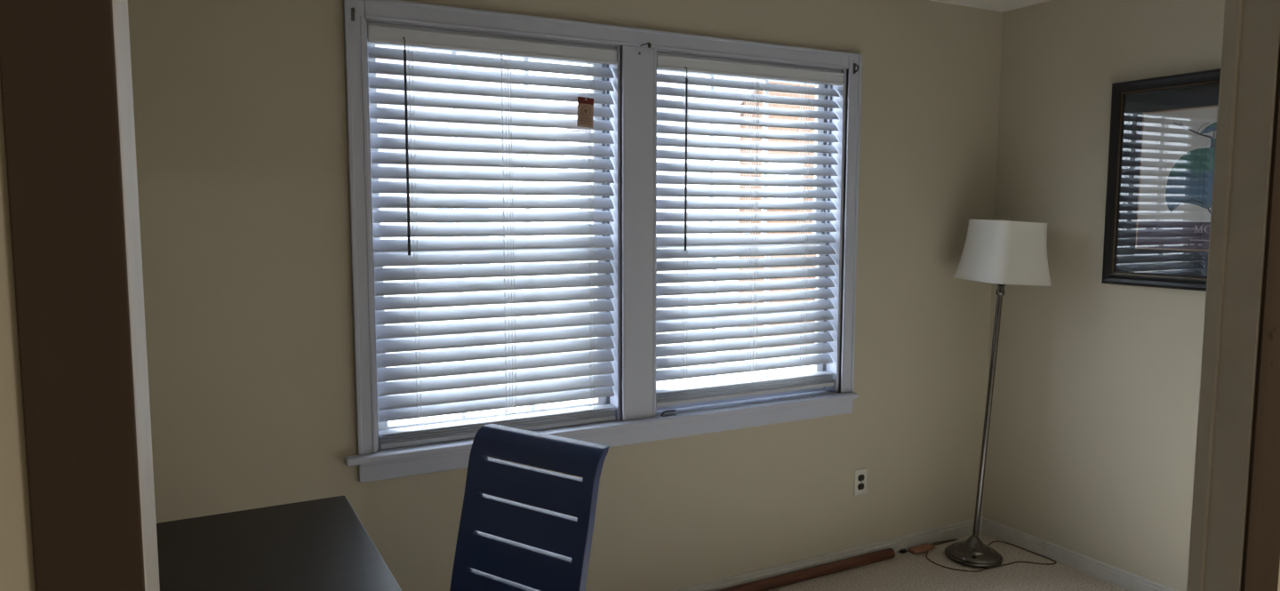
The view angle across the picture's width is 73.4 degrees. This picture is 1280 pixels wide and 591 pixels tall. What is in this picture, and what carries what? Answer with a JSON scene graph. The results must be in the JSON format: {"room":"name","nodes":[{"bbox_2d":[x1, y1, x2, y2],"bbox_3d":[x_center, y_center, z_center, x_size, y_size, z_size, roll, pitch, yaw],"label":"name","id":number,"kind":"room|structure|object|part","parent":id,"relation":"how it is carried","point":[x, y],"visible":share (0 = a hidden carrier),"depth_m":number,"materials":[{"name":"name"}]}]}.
{"room":"home office","nodes":[
{"label":"home office","id":0,"kind":"room"},
{"bbox_2d":[128,0,1002,590],"bbox_3d":[0.026,-0.003,3.241,3.860,2.440,0.140,-3,6,-28],"label":"wall","id":1,"kind":"structure","parent":0,"point":[240,106],"depth_m":2.89,"materials":[{"name":"beige paint"}]},
{"bbox_2d":[343,0,859,482],"bbox_3d":[-0.024,-0.205,3.181,2.036,1.498,0.163,-3,6,-28],"label":"window","id":2,"kind":"structure","parent":1,"relation":"in","point":[615,401],"depth_m":3.05,"materials":[{"name":"grey paint"}]},
{"bbox_2d":[351,7,355,21],"bbox_3d":[-0.856,-0.843,2.568,0.010,0.038,0.027,-3,6,-28],"label":"curtain hook","id":3,"kind":"object","parent":2,"relation":"attached to","point":[353,11],"visible":1,"depth_m":2.58,"materials":[{"name":"grey metal"}]},
{"bbox_3d":[-0.509,-0.506,2.953,0.848,0.706,0.020,-3,6,-28],"label":"sash","id":4,"kind":"part","parent":2,"relation":"part of","materials":[{"name":"white plastic"}]},
{"bbox_3d":[-0.497,0.131,2.990,0.848,0.651,0.020,-3,6,-28],"label":"sash","id":5,"kind":"part","parent":2,"relation":"part of","materials":[{"name":"white plastic"}]},
{"bbox_2d":[367,21,617,449],"bbox_3d":[-0.466,-0.192,2.901,0.852,1.340,0.079,-3,6,-28],"label":"window blind","id":6,"kind":"object","parent":2,"relation":"attached to","point":[398,406],"visible":0.91,"depth_m":2.89,"materials":[{"name":"white plastic"}]},
{"bbox_3d":[-0.732,-0.160,2.775,0.002,1.280,0.002,-3,6,-28],"label":"lift cord","id":7,"kind":"part","parent":6,"relation":"part of","materials":[{"name":"white fabric"}]},
{"bbox_3d":[-0.732,-0.160,2.775,0.014,1.280,0.050,-3,6,-28],"label":"ladder cord","id":8,"kind":"part","parent":6,"relation":"part of","materials":[{"name":"white fabric"}]},
{"bbox_3d":[-0.473,0.465,2.976,0.844,0.018,0.052,-3,6,-28],"label":"rail","id":9,"kind":"part","parent":6,"relation":"part of","materials":[{"name":"white wood"}]},
{"bbox_3d":[-0.463,-0.173,2.919,0.002,1.280,0.002,-3,6,-28],"label":"lift cord","id":10,"kind":"part","parent":6,"relation":"part of","materials":[{"name":"white fabric"}]},
{"bbox_3d":[-0.463,-0.173,2.919,0.014,1.280,0.050,-3,6,-28],"label":"ladder cord","id":11,"kind":"part","parent":6,"relation":"part of","materials":[{"name":"white fabric"}]},
{"bbox_3d":[-0.444,-0.196,2.891,0.045,1.220,0.008,-3,6,-28],"label":"pull cord","id":12,"kind":"part","parent":6,"relation":"part of","materials":[{"name":"white fabric"}]},
{"bbox_2d":[576,91,593,127],"bbox_3d":[-0.192,-0.647,2.982,0.066,0.126,0.018,-3,6,-32],"label":"tag","id":13,"kind":"object","parent":6,"relation":"hanging from","point":[585,106],"visible":1,"depth_m":2.98,"materials":[{"name":"beige paper"}]},
{"bbox_2d":[579,105,591,124],"bbox_3d":[-0.188,-0.626,2.977,0.044,0.061,0.002,-1,5,-32],"label":"print","id":14,"kind":"object","parent":13,"relation":"attached to","point":[585,111],"depth_m":2.98,"materials":[{"name":"brown paper"}]},
{"bbox_3d":[-0.181,-0.188,3.070,0.002,1.280,0.002,-3,6,-28],"label":"lift cord","id":15,"kind":"part","parent":6,"relation":"part of","materials":[{"name":"white fabric"}]},
{"bbox_3d":[-0.181,-0.188,3.070,0.014,1.280,0.050,-3,6,-28],"label":"ladder cord","id":16,"kind":"part","parent":6,"relation":"part of","materials":[{"name":"white fabric"}]},
{"bbox_2d":[638,42,651,54],"bbox_3d":[0.019,-0.875,3.045,0.047,0.042,0.017,-3,6,-28],"label":"curtain hook","id":17,"kind":"object","parent":2,"relation":"attached to","point":[649,44],"visible":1,"depth_m":3.04,"materials":[{"name":"black plastic"}]},
{"bbox_2d":[656,51,843,407],"bbox_3d":[0.437,-0.251,3.384,0.872,1.312,0.079,-3,6,-28],"label":"window blind","id":18,"kind":"object","parent":2,"relation":"attached to","point":[688,63],"visible":0.9,"depth_m":3.37,"materials":[{"name":"white plastic"}]},
{"bbox_3d":[0.162,-0.219,3.253,0.002,1.253,0.002,-3,6,-28],"label":"lift cord","id":19,"kind":"part","parent":18,"relation":"part of","materials":[{"name":"white fabric"}]},
{"bbox_3d":[0.162,-0.219,3.253,0.014,1.253,0.050,-3,6,-28],"label":"ladder cord","id":20,"kind":"part","parent":18,"relation":"part of","materials":[{"name":"white fabric"}]},
{"bbox_3d":[0.430,0.392,3.458,0.864,0.018,0.052,-3,6,-28],"label":"rail","id":21,"kind":"part","parent":18,"relation":"part of","materials":[{"name":"white wood"}]},
{"bbox_3d":[0.435,-0.233,3.400,0.002,1.253,0.002,-3,6,-28],"label":"lift cord","id":22,"kind":"part","parent":18,"relation":"part of","materials":[{"name":"white fabric"}]},
{"bbox_3d":[0.435,-0.233,3.400,0.014,1.253,0.050,-3,6,-28],"label":"ladder cord","id":23,"kind":"part","parent":18,"relation":"part of","materials":[{"name":"white fabric"}]},
{"bbox_3d":[0.447,-0.255,3.368,0.045,1.193,0.008,-3,6,-28],"label":"pull cord","id":24,"kind":"part","parent":18,"relation":"part of","materials":[{"name":"white fabric"}]},
{"bbox_3d":[0.668,-0.244,3.525,0.002,1.253,0.002,-3,6,-28],"label":"lift cord","id":25,"kind":"part","parent":18,"relation":"part of","materials":[{"name":"white fabric"}]},
{"bbox_3d":[0.668,-0.244,3.525,0.014,1.253,0.050,-3,6,-28],"label":"ladder cord","id":26,"kind":"part","parent":18,"relation":"part of","materials":[{"name":"white fabric"}]},
{"bbox_2d":[344,390,858,466],"bbox_3d":[-0.019,0.467,3.197,2.080,0.023,0.125,-3,6,-28],"label":"window sill","id":27,"kind":"structure","parent":1,"relation":"attached to","point":[821,396],"depth_m":3.18,"materials":[{"name":"grey paint"}]},
{"bbox_2d":[659,409,676,416],"bbox_3d":[0.106,0.442,3.235,0.060,0.020,0.024,-3,6,-28],"label":"clip","id":28,"kind":"object","parent":27,"relation":"on","point":[662,414],"visible":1,"depth_m":3.23,"materials":[{"name":"grey metal"}]},
{"bbox_2d":[656,49,862,410],"bbox_3d":[0.448,-0.270,3.432,0.966,1.416,0.160,-3,6,-28],"label":"window","id":29,"kind":"structure","parent":1,"relation":"in","point":[834,367],"depth_m":3.57,"materials":[{"name":"grey paint"}]},
{"bbox_3d":[0.393,-0.552,3.437,0.868,0.706,0.020,-3,6,-28],"label":"sash","id":30,"kind":"part","parent":29,"relation":"part of","materials":[{"name":"white plastic"}]},
{"bbox_3d":[0.406,0.086,3.474,0.868,0.651,0.020,-3,6,-28],"label":"sash","id":31,"kind":"part","parent":29,"relation":"part of","materials":[{"name":"white plastic"}]},
{"bbox_2d":[853,63,858,73],"bbox_3d":[0.883,-0.927,3.507,0.024,0.044,0.011,4,7,33],"label":"curtain hook","id":32,"kind":"object","parent":29,"relation":"attached to","point":[854,64],"visible":1,"depth_m":3.51,"materials":[{"name":"grey metal"}]},
{"bbox_3d":[0.876,-0.928,3.511,0.012,0.044,0.004,-3,6,-28],"label":"plate","id":33,"kind":"part","parent":32,"relation":"part of","materials":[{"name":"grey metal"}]},
{"bbox_2d":[673,516,983,590],"bbox_3d":[0.060,1.183,3.288,3.620,0.070,0.013,-3,6,-28],"label":"baseboard","id":34,"kind":"structure","parent":1,"relation":"attached to","point":[964,528],"depth_m":3.75,"materials":[{"name":"white paint"}]},
{"bbox_2d":[854,468,867,495],"bbox_3d":[0.961,0.812,3.743,0.071,0.116,0.009,-3,6,-28],"label":"wall outlet","id":35,"kind":"object","parent":1,"relation":"attached to","point":[860,475],"visible":1,"depth_m":3.74,"materials":[{"name":"white plastic"}]},
{"bbox_2d":[857,483,863,489],"bbox_3d":[0.962,0.832,3.743,0.034,0.027,0.004,-3,6,-28],"label":"receptacle","id":36,"kind":"object","parent":35,"relation":"attached to","point":[860,486],"depth_m":3.74,"materials":[{"name":"grey plastic"}]},
{"bbox_2d":[857,474,864,480],"bbox_3d":[0.962,0.793,3.739,0.034,0.027,0.004,-3,6,-28],"label":"receptacle","id":37,"kind":"object","parent":35,"relation":"attached to","point":[860,477],"depth_m":3.74,"materials":[{"name":"grey plastic"}]},
{"bbox_2d":[0,83,1279,590],"bbox_3d":[0.082,0.248,0.641,6.000,2.440,0.164,-3,6,-28],"label":"wall","id":38,"kind":"structure","parent":0,"point":[17,573],"depth_m":0.35,"materials":[{"name":"beige paint"}]},
{"bbox_2d":[0,0,159,590],"bbox_3d":[-0.271,0.435,0.466,0.039,2.100,0.168,-3,6,-28],"label":"door frame","id":39,"kind":"structure","parent":38,"relation":"attached to","point":[59,86],"depth_m":0.35,"materials":[{"name":"brown wood"}]},
{"bbox_2d":[1186,0,1279,590],"bbox_3d":[0.587,0.398,0.863,0.066,2.100,0.050,-3,6,-28],"label":"door frame","id":40,"kind":"structure","parent":38,"relation":"attached to","point":[1251,36],"depth_m":0.81,"materials":[{"name":"white paint"}]},
{"bbox_2d":[764,532,1129,590],"bbox_3d":[0.156,1.505,0.834,6.200,0.100,4.740,-3,6,-28],"label":"floor","id":41,"kind":"structure","parent":0,"point":[908,571],"depth_m":3.62,"materials":[{"name":"beige carpet"}]},
{"bbox_2d":[156,495,401,590],"bbox_3d":[-0.799,0.990,1.740,0.610,0.750,1.202,-3,6,-28],"label":"desk","id":42,"kind":"object","parent":41,"relation":"on","point":[322,544],"visible":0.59,"depth_m":1.98,"materials":[{"name":"black wood"}]},
{"bbox_2d":[449,423,609,590],"bbox_3d":[-0.392,0.853,1.862,0.400,1.000,0.596,4,7,34],"label":"chair","id":43,"kind":"object","parent":41,"relation":"on","point":[502,545],"visible":1,"depth_m":2.00,"materials":[{"name":"blue paint"}]},
{"bbox_2d":[718,548,895,590],"bbox_3d":[0.350,1.185,3.411,1.750,0.043,0.043,-3,6,-28],"label":"wooden pole","id":44,"kind":"object","parent":41,"relation":"on","point":[802,575],"visible":1,"depth_m":3.60,"materials":[{"name":"brown wood"}]},
{"bbox_2d":[908,543,935,554],"bbox_3d":[1.276,1.147,3.894,0.124,0.012,0.044,-5,7,-32],"label":"wood offcut","id":45,"kind":"object","parent":41,"relation":"on","point":[925,547],"visible":1,"depth_m":3.88,"materials":[{"name":"brown wood"}]},
{"bbox_2d":[897,216,1056,572],"bbox_3d":[1.516,0.418,3.747,0.546,1.519,0.413,-2,6,-28],"label":"floor lamp","id":46,"kind":"object","parent":41,"relation":"on","point":[1002,253],"visible":0.98,"depth_m":3.63,"materials":[{"name":"white fabric"}]},
{"bbox_3d":[1.516,1.162,3.828,0.509,0.009,0.413,-3,6,-28],"label":"power cord","id":47,"kind":"part","parent":46,"relation":"part of","materials":[{"name":"brown plastic"}]},
{"bbox_2d":[995,283,1007,295],"bbox_3d":[1.556,-0.059,3.700,0.044,0.121,0.044,-2,6,-28],"label":"socket","id":48,"kind":"object","parent":46,"relation":"attached to","point":[1000,291],"depth_m":3.69,"materials":[{"name":"silver metal"}]},
{"bbox_3d":[1.556,-0.188,3.688,0.311,0.279,0.312,-1,6,-16],"label":"lamp shade","id":49,"kind":"part","parent":46,"relation":"part of","materials":[{"name":"white fabric"}]},
{"bbox_2d":[931,0,1051,12],"bbox_3d":[0.160,-1.023,0.589,6.200,0.100,4.740,-3,6,-28],"label":"ceiling","id":50,"kind":"structure","parent":0,"point":[998,5],"depth_m":3.77,"materials":[{"name":"white paint"}]},
{"bbox_2d":[982,0,1224,590],"bbox_3d":[2.796,0.116,2.049,0.120,2.440,4.600,-3,6,-28],"label":"wall","id":51,"kind":"structure","parent":0,"point":[1092,444],"depth_m":3.61,"materials":[{"name":"beige paint"}]},
{"bbox_2d":[982,517,1177,590],"bbox_3d":[2.192,1.200,3.136,0.013,0.070,2.280,-3,6,-28],"label":"baseboard","id":52,"kind":"structure","parent":51,"relation":"attached to","point":[1121,578],"depth_m":3.71,"materials":[{"name":"white paint"}]},
{"bbox_2d":[1101,68,1220,291],"bbox_3d":[2.103,-0.416,3.129,0.030,0.807,0.840,-3,6,-28],"label":"framed picture","id":53,"kind":"object","parent":51,"relation":"attached to","point":[1163,131],"visible":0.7,"depth_m":3.31,"materials":[{"name":"black paint"}]},
{"bbox_2d":[1138,106,1217,222],"bbox_3d":[2.109,-0.426,3.131,0.001,0.520,0.578,-3,6,-28],"label":"art print","id":54,"kind":"object","parent":53,"relation":"attached to","point":[1177,144],"depth_m":3.26,"materials":[{"name":"multicoloured paper"}]},
{"bbox_2d":[1178,239,1207,245],"bbox_3d":[2.075,-0.199,3.215,0.001,0.022,0.118,-3,6,-28],"label":"print","id":55,"kind":"object","parent":53,"relation":"attached to","point":[1181,242],"depth_m":3.22,"materials":[{"name":"grey paper"}]},
{"label":"outside","id":56,"kind":"structure","parent":0,"visible":0},
{"bbox_2d":[385,261,814,425],"bbox_3d":[-8.257,-1.009,32.991,90.000,0.100,59.700,-3,6,-28],"label":"ground","id":57,"kind":"structure","parent":56,"point":[740,376],"depth_m":11.10,"materials":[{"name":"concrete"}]},
{"bbox_2d":[376,45,567,325],"bbox_3d":[-8.282,-2.090,15.580,12.200,5.400,6.800,-3,6,-28],"label":"neighbouring house","id":58,"kind":"structure","parent":57,"relation":"on","point":[384,60],"depth_m":15.34,"materials":[{"name":"white"}]},
{"bbox_3d":[-3.085,-1.072,14.990,0.940,1.140,0.020,-3,6,-28],"label":"house pane","id":59,"kind":"part","parent":58,"relation":"part of","materials":[{"name":"glass"}]},
{"bbox_2d":[562,71,815,351],"bbox_3d":[2.463,-2.604,16.785,5.900,6.220,6.500,-3,6,-28],"label":"brick house","id":60,"kind":"structure","parent":57,"relation":"on","point":[659,84],"depth_m":13.49,"materials":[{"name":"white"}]},
{"bbox_3d":[2.268,-1.702,13.265,0.510,0.560,0.015,-3,6,-28],"label":"house pane","id":61,"kind":"part","parent":60,"relation":"part of","materials":[{"name":"glass"}]}
]}

